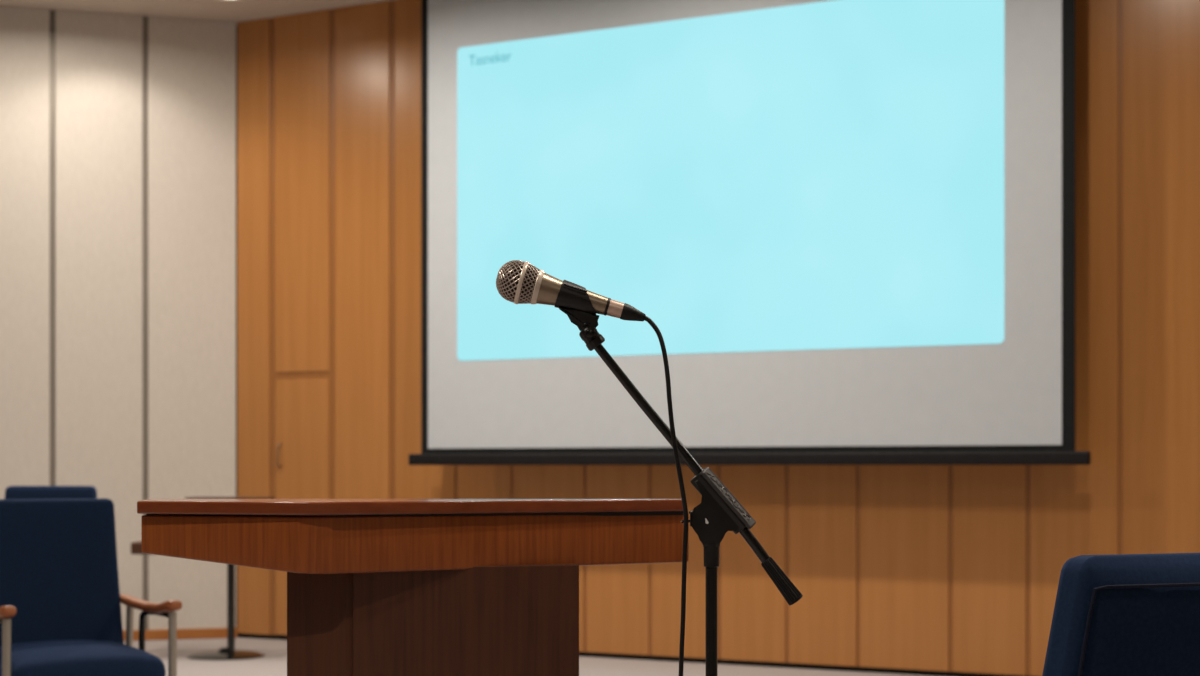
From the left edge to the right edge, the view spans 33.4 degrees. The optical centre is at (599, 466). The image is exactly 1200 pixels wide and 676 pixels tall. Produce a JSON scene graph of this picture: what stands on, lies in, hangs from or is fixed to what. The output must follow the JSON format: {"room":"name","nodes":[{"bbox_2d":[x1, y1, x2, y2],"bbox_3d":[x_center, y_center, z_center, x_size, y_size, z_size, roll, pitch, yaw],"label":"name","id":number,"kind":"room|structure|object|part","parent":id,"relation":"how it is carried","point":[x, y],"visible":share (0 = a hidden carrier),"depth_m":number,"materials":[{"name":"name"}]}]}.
{"room":"conference room","nodes":[
{"label":"conference room","id":0,"kind":"room"},
{"bbox_2d":[0,6,235,629],"bbox_3d":[-4.090,-0.890,12.500,3.600,4.000,0.120,0,0,-18],"label":"wall","id":1,"kind":"structure","parent":0,"point":[118,132],"depth_m":12.78,"materials":[{"name":"paint"}]},
{"bbox_2d":[123,628,236,640],"bbox_3d":[-4.069,1.077,12.438,3.600,0.066,0.016,0,0,-18],"label":"baseboard","id":2,"kind":"structure","parent":1,"relation":"attached to","point":[204,633],"depth_m":12.89,"materials":[{"name":"brown wood"}]},
{"bbox_2d":[0,0,389,25],"bbox_3d":[-0.527,-2.940,4.918,10.712,0.100,16.436,0,0,0],"label":"ceiling","id":3,"kind":"structure","parent":0,"point":[210,10],"depth_m":12.55,"materials":[{"name":"paint"}]},
{"bbox_2d":[409,0,1090,464],"bbox_3d":[0.644,-1.449,10.941,4.123,2.877,0.080,0,0,30],"label":"projection screen","id":4,"kind":"object","parent":3,"relation":"hanging from","point":[845,229],"visible":1,"depth_m":10.84,"materials":[{"name":"white fabric"}]},
{"bbox_2d":[124,636,929,675],"bbox_3d":[-0.527,1.160,4.918,10.712,0.100,16.436,0,0,0],"label":"floor","id":5,"kind":"structure","parent":0,"point":[274,661],"depth_m":11.13,"materials":[{"name":"carpet"}]},
{"bbox_2d":[5,486,96,498],"bbox_3d":[-2.493,0.599,8.776,0.611,1.028,0.636,0,0,2],"label":"armchair","id":6,"kind":"object","parent":5,"relation":"on","point":[11,492],"visible":0.18,"depth_m":9.03,"materials":[{"name":"blue fabric"}]},
{"bbox_2d":[0,498,181,675],"bbox_3d":[-1.777,0.612,6.672,0.596,1.003,0.621,0,0,-31],"label":"armchair","id":7,"kind":"object","parent":5,"relation":"on","point":[61,599],"visible":1,"depth_m":6.85,"materials":[{"name":"blue fabric"}]},
{"bbox_3d":[-1.857,0.794,6.312,0.059,0.632,0.026,0,0,-42],"label":"leg","id":8,"kind":"part","parent":7,"relation":"part of","materials":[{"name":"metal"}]},
{"bbox_3d":[-2.004,0.463,6.526,0.056,0.053,0.605,0,0,-31],"label":"armrest","id":9,"kind":"part","parent":7,"relation":"part of","materials":[{"name":"brown wood"}]},
{"bbox_3d":[-1.900,0.410,6.876,0.517,0.600,0.139,0,0,-31],"label":"backrest","id":10,"kind":"part","parent":7,"relation":"part of","materials":[{"name":"blue fabric"}]},
{"bbox_3d":[-1.754,0.657,6.633,0.502,0.135,0.500,0,0,-31],"label":"seat","id":11,"kind":"part","parent":7,"relation":"part of","materials":[{"name":"blue fabric"}]},
{"bbox_3d":[-1.678,0.795,6.993,0.064,0.636,0.124,0,0,-31],"label":"leg","id":12,"kind":"part","parent":7,"relation":"part of","materials":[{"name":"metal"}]},
{"bbox_3d":[-1.542,0.463,6.804,0.056,0.053,0.605,0,0,-31],"label":"armrest","id":13,"kind":"part","parent":7,"relation":"part of","materials":[{"name":"brown wood"}]},
{"bbox_3d":[-1.422,0.794,6.574,0.059,0.632,0.026,0,0,-20],"label":"leg","id":14,"kind":"part","parent":7,"relation":"part of","materials":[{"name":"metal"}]},
{"bbox_2d":[131,541,264,659],"bbox_3d":[-2.254,0.771,11.700,0.892,0.677,0.450,0,0,0],"label":"pedestal table","id":15,"kind":"object","parent":5,"relation":"on","point":[229,652],"visible":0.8,"depth_m":11.68,"materials":[{"name":"black metal"}]},
{"bbox_2d":[185,497,274,498],"bbox_3d":[-2.162,0.305,11.700,0.486,0.256,0.250,0,0,0],"label":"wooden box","id":16,"kind":"object","parent":15,"relation":"on","point":[186,497],"visible":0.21,"depth_m":11.58,"materials":[{"name":"brown wood"}]},
{"bbox_2d":[137,499,687,675],"bbox_3d":[-0.330,0.584,3.478,0.978,1.052,0.355,0,0,0],"label":"lectern","id":17,"kind":"object","parent":5,"relation":"on","point":[376,587],"visible":0.87,"depth_m":3.41,"materials":[{"name":"brown wood"}]},
{"bbox_3d":[-0.226,0.595,3.425,0.399,0.850,0.007,0,0,-18],"label":"panel","id":18,"kind":"part","parent":17,"relation":"part of","materials":[{"name":"brown wood"}]},
{"bbox_2d":[554,280,802,675],"bbox_3d":[0.131,0.421,2.917,0.609,1.378,0.581,0,0,0],"label":"microphone stand","id":19,"kind":"object","parent":5,"relation":"on","point":[719,512],"visible":1,"depth_m":2.85,"materials":[{"name":"black metal"}]},
{"bbox_2d":[496,260,610,315],"bbox_3d":[-0.068,-0.256,2.854,0.164,0.080,0.063,0,0,8],"label":"microphone","id":20,"kind":"object","parent":19,"relation":"attached to","point":[517,281],"visible":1,"depth_m":2.84,"materials":[{"name":"metal"}]},
{"bbox_2d":[496,260,539,303],"bbox_3d":[-0.117,-0.265,2.860,0.065,0.062,0.061,0,0,0],"label":"grille","id":21,"kind":"object","parent":20,"relation":"attached to","point":[517,281],"depth_m":2.84,"materials":[{"name":"silver metal"}]},
{"bbox_2d":[607,299,687,675],"bbox_3d":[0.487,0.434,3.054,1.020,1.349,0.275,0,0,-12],"label":"microphone cable","id":22,"kind":"object","parent":20,"relation":"hanging from","point":[617,309],"visible":1,"depth_m":2.85,"materials":[{"name":"rubber"}]},
{"bbox_3d":[0.512,0.446,3.060,0.968,1.326,0.275,0,0,-12],"label":"cord","id":23,"kind":"part","parent":22,"relation":"part of","materials":[{"name":"black rubber"}]},
{"bbox_3d":[0.159,0.573,2.860,0.017,0.914,0.017,0,0,0],"label":"stem","id":24,"kind":"part","parent":19,"relation":"part of","materials":[{"name":"black metal"}]},
{"bbox_2d":[1042,553,1199,675],"bbox_3d":[0.778,0.622,3.253,0.592,0.983,0.620,0,0,-26],"label":"armchair","id":25,"kind":"object","parent":5,"relation":"on","point":[1115,614],"visible":1,"depth_m":2.93,"materials":[{"name":"blue fabric"}]},
{"bbox_2d":[237,0,1199,675],"bbox_3d":[1.206,-0.890,10.996,8.220,4.000,0.120,0,0,30],"label":"wall","id":26,"kind":"structure","parent":0,"point":[932,570],"depth_m":10.97,"materials":[{"name":"brown wood"}]},
{"bbox_2d":[275,378,329,634],"bbox_3d":[-1.900,0.256,12.730,0.432,1.640,0.077,0,0,30],"label":"door","id":27,"kind":"structure","parent":26,"relation":"in","point":[302,406],"depth_m":12.74,"materials":[{"name":"brown wood"}]},
{"bbox_3d":[-2.054,-0.077,12.800,0.013,0.154,0.043,0,0,30],"label":"handle","id":28,"kind":"part","parent":27,"relation":"part of","materials":[{"name":"brown wood"}]}
]}

